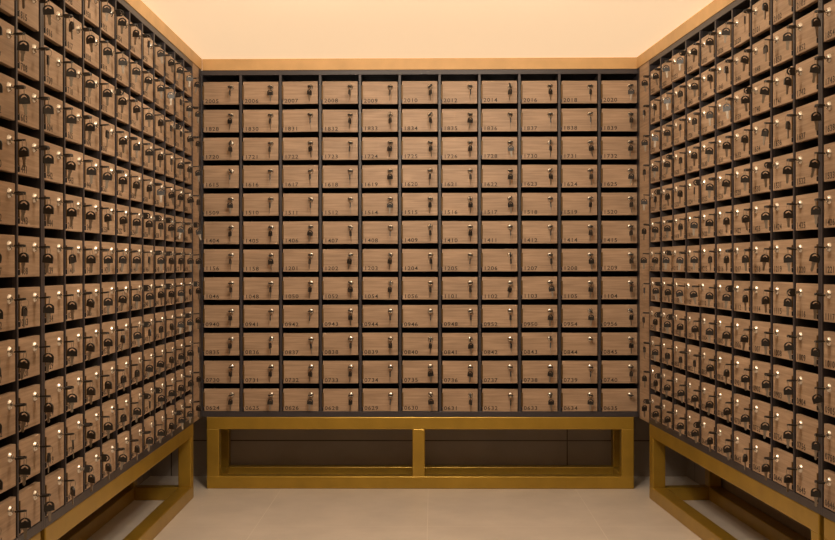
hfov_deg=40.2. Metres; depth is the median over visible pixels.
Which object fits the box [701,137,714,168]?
mailbox
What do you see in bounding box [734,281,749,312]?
mailbox
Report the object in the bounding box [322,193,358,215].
mailbox
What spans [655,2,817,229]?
lockers
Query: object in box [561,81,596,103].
mailbox
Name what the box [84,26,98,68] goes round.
mailbox
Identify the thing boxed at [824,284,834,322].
mailbox
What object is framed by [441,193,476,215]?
mailbox
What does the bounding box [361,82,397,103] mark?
mailbox
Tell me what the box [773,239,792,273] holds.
mailbox
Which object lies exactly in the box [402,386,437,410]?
mailbox
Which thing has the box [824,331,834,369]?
mailbox
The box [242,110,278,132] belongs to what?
mailbox
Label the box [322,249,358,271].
mailbox
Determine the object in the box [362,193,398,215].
mailbox
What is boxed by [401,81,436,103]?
mailbox
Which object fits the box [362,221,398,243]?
mailbox
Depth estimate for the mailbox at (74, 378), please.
3.61 m
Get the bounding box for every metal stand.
[29,532,39,539]
[40,424,193,539]
[207,417,633,488]
[649,424,823,539]
[824,517,834,539]
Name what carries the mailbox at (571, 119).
in the cabinet at (518, 75)
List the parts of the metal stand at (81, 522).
rail, post, rail, post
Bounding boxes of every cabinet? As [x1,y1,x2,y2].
[0,0,43,539]
[42,0,193,527]
[201,69,637,416]
[649,0,819,513]
[820,0,834,521]
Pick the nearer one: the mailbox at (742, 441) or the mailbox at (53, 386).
the mailbox at (53, 386)
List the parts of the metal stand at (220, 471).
post, post, post, rail, rail, rail, post, post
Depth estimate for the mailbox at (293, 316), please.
5.73 m
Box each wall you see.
[137,469,149,484]
[150,417,686,475]
[687,458,810,539]
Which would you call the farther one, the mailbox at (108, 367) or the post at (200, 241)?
the post at (200, 241)
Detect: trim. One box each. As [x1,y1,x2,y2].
[124,0,201,69]
[202,57,636,70]
[637,0,734,68]
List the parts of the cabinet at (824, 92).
rail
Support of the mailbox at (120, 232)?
in the cabinet at (130, 13)
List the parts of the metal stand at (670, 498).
post, rail, post, rail, post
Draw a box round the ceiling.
[141,0,713,70]
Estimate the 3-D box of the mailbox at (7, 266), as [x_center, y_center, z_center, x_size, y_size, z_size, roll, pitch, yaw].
[-1.208,-0.037,2.979,0.265,0.113,0.181,0,0,0]
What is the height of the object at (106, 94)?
0.078 m
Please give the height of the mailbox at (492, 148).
0.114 m
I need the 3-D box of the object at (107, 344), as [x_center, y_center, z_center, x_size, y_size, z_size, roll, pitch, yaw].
[-1.062,0.248,3.842,0.068,0.079,0.026,0,0,0]
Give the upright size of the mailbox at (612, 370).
0.113 m
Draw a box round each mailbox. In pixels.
[0,18,13,67]
[0,73,14,120]
[0,126,14,172]
[0,181,14,224]
[0,234,14,276]
[0,288,14,331]
[0,339,14,385]
[0,392,14,439]
[0,444,15,493]
[0,497,15,539]
[18,0,38,31]
[18,30,38,80]
[18,81,38,129]
[18,133,38,177]
[18,184,38,227]
[18,236,38,276]
[18,287,39,328]
[19,335,39,379]
[19,384,39,431]
[19,434,39,483]
[19,482,39,534]
[44,0,62,45]
[44,45,62,91]
[44,93,62,137]
[44,141,62,183]
[44,189,62,229]
[45,238,62,275]
[45,285,62,324]
[45,331,63,372]
[45,376,63,420]
[45,422,63,468]
[45,468,63,516]
[65,12,81,57]
[65,58,81,101]
[65,103,81,144]
[66,148,82,187]
[66,194,81,231]
[66,239,81,275]
[66,284,81,320]
[66,327,82,366]
[66,371,82,411]
[66,414,82,456]
[66,457,82,501]
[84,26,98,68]
[84,69,98,109]
[84,111,98,150]
[84,155,98,192]
[85,198,98,232]
[85,241,99,274]
[85,284,99,317]
[85,324,99,360]
[85,366,99,403]
[85,406,99,446]
[85,447,99,489]
[101,2,113,38]
[101,38,113,77]
[101,79,114,117]
[101,120,114,156]
[101,160,114,195]
[102,201,114,234]
[102,242,114,274]
[102,282,114,314]
[102,321,114,355]
[102,361,114,396]
[102,399,114,437]
[102,439,114,478]
[116,16,127,49]
[116,49,128,86]
[117,88,128,124]
[117,127,128,161]
[117,166,128,199]
[117,204,128,235]
[117,243,128,273]
[117,281,128,312]
[117,318,128,351]
[117,356,128,390]
[117,394,128,429]
[117,431,128,467]
[202,82,238,104]
[203,110,239,132]
[203,138,239,159]
[203,166,239,187]
[203,194,239,215]
[203,222,239,243]
[203,249,239,271]
[203,277,239,299]
[203,305,239,327]
[203,333,239,355]
[203,360,239,382]
[203,386,239,410]
[242,82,278,104]
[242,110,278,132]
[242,138,278,160]
[242,165,278,187]
[242,193,278,215]
[242,222,278,243]
[243,250,278,271]
[243,277,279,299]
[243,305,279,327]
[243,333,279,354]
[243,360,279,382]
[243,386,279,410]
[282,81,318,103]
[282,109,318,131]
[282,137,318,159]
[282,165,318,187]
[282,194,318,215]
[282,221,318,243]
[282,249,318,271]
[282,277,318,299]
[282,305,318,327]
[282,333,318,355]
[282,359,318,382]
[282,386,318,410]
[322,81,358,103]
[322,110,358,131]
[322,137,358,159]
[322,165,358,187]
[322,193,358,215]
[322,221,358,243]
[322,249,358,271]
[322,277,358,299]
[322,305,358,326]
[322,332,358,354]
[322,360,358,382]
[322,386,358,410]
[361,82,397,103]
[361,109,398,131]
[361,165,398,187]
[362,137,398,159]
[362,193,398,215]
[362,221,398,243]
[362,249,398,270]
[362,277,398,299]
[362,305,398,326]
[362,332,398,354]
[362,360,398,382]
[362,386,398,410]
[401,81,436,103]
[401,109,436,131]
[401,137,436,159]
[401,165,436,187]
[401,193,437,215]
[401,221,437,242]
[402,249,437,271]
[402,277,437,299]
[402,305,437,327]
[402,333,437,355]
[402,359,437,382]
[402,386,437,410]
[441,81,476,103]
[441,109,476,131]
[441,137,476,159]
[441,165,476,187]
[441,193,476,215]
[441,221,476,243]
[441,249,477,271]
[441,277,476,298]
[441,305,477,326]
[442,333,477,355]
[442,360,477,383]
[442,386,477,410]
[481,81,516,103]
[481,109,516,131]
[481,137,516,159]
[481,165,516,187]
[481,193,516,215]
[481,221,516,243]
[481,249,516,270]
[481,277,516,299]
[481,305,516,326]
[481,333,516,354]
[481,360,516,382]
[481,386,517,410]
[521,81,556,103]
[521,109,556,131]
[521,137,556,159]
[521,165,556,186]
[521,193,556,214]
[521,221,556,242]
[521,249,556,270]
[521,276,556,298]
[521,305,556,326]
[521,332,556,354]
[521,360,556,382]
[521,386,556,410]
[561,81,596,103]
[561,108,596,130]
[561,137,596,159]
[561,165,596,187]
[561,193,596,214]
[561,221,596,242]
[561,249,596,270]
[561,277,596,298]
[561,305,596,326]
[561,333,596,354]
[561,360,596,382]
[561,386,596,410]
[601,80,636,102]
[601,109,636,131]
[601,137,636,159]
[601,165,636,186]
[601,193,636,214]
[601,221,636,242]
[601,248,636,270]
[601,277,636,298]
[601,305,636,326]
[601,332,636,354]
[601,359,636,382]
[601,386,636,410]
[685,279,698,306]
[687,41,698,73]
[687,75,698,106]
[687,109,698,140]
[687,143,698,172]
[687,177,698,205]
[687,211,698,238]
[687,245,698,272]
[699,279,714,307]
[701,30,714,65]
[701,66,714,100]
[701,102,714,134]
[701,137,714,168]
[701,173,714,203]
[701,209,714,237]
[701,244,714,272]
[701,313,714,343]
[701,347,714,378]
[701,382,714,414]
[701,416,714,449]
[717,19,730,56]
[717,57,731,92]
[717,94,731,129]
[717,131,731,164]
[717,168,731,200]
[717,206,731,235]
[717,243,731,272]
[717,280,731,309]
[717,315,731,346]
[717,351,731,384]
[717,387,731,421]
[717,424,731,458]
[734,7,749,47]
[734,46,749,84]
[734,86,749,122]
[734,125,749,160]
[734,164,749,197]
[734,203,749,234]
[734,242,749,272]
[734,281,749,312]
[734,318,749,351]
[734,356,749,390]
[734,394,749,429]
[734,431,749,468]
[752,0,769,36]
[752,35,769,75]
[752,76,769,115]
[752,159,769,193]
[752,200,769,233]
[752,321,769,355]
[753,117,769,154]
[753,241,769,273]
[753,281,769,314]
[753,360,769,396]
[753,399,769,437]
[753,439,769,478]
[773,0,792,24]
[773,23,792,66]
[773,66,792,107]
[773,109,792,148]
[773,153,792,190]
[773,196,792,231]
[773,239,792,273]
[773,282,792,316]
[773,323,792,360]
[773,365,792,403]
[773,406,792,447]
[773,448,792,489]
[796,8,817,55]
[796,55,817,99]
[796,100,817,142]
[796,146,817,186]
[796,192,817,230]
[796,238,817,274]
[796,283,817,320]
[796,326,817,365]
[796,370,817,411]
[796,414,817,457]
[796,457,817,502]
[824,0,834,41]
[824,46,834,87]
[824,94,834,134]
[824,142,834,181]
[824,189,834,227]
[824,237,834,274]
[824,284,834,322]
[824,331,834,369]
[824,377,834,416]
[824,423,834,464]
[824,470,834,511]
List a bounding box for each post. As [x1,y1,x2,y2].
[199,69,201,418]
[638,67,639,417]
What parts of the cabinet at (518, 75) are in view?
panel, rail, rail, panel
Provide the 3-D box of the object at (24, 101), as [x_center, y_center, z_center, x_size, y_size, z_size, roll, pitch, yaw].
[-1.062,-0.450,3.021,0.066,0.078,0.026,0,0,0]
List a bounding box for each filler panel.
[193,63,198,421]
[640,61,648,422]
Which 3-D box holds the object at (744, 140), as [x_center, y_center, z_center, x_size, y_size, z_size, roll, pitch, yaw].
[1.172,-0.458,4.017,0.068,0.078,0.026,0,0,-3]
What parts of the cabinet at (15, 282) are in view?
rail, panel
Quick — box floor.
[87,476,768,539]
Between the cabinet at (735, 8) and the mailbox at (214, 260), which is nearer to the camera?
the cabinet at (735, 8)
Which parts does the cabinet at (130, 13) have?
panel, rail, rail, panel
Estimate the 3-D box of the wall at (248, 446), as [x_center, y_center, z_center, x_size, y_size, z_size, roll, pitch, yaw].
[0.018,0.017,6.115,3.200,2.162,0.100,0,0,1]
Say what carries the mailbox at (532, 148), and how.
in the cabinet at (518, 75)
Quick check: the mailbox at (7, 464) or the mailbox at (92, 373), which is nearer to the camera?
the mailbox at (7, 464)
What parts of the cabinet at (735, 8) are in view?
panel, rail, rail, panel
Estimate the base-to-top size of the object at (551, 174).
0.084 m

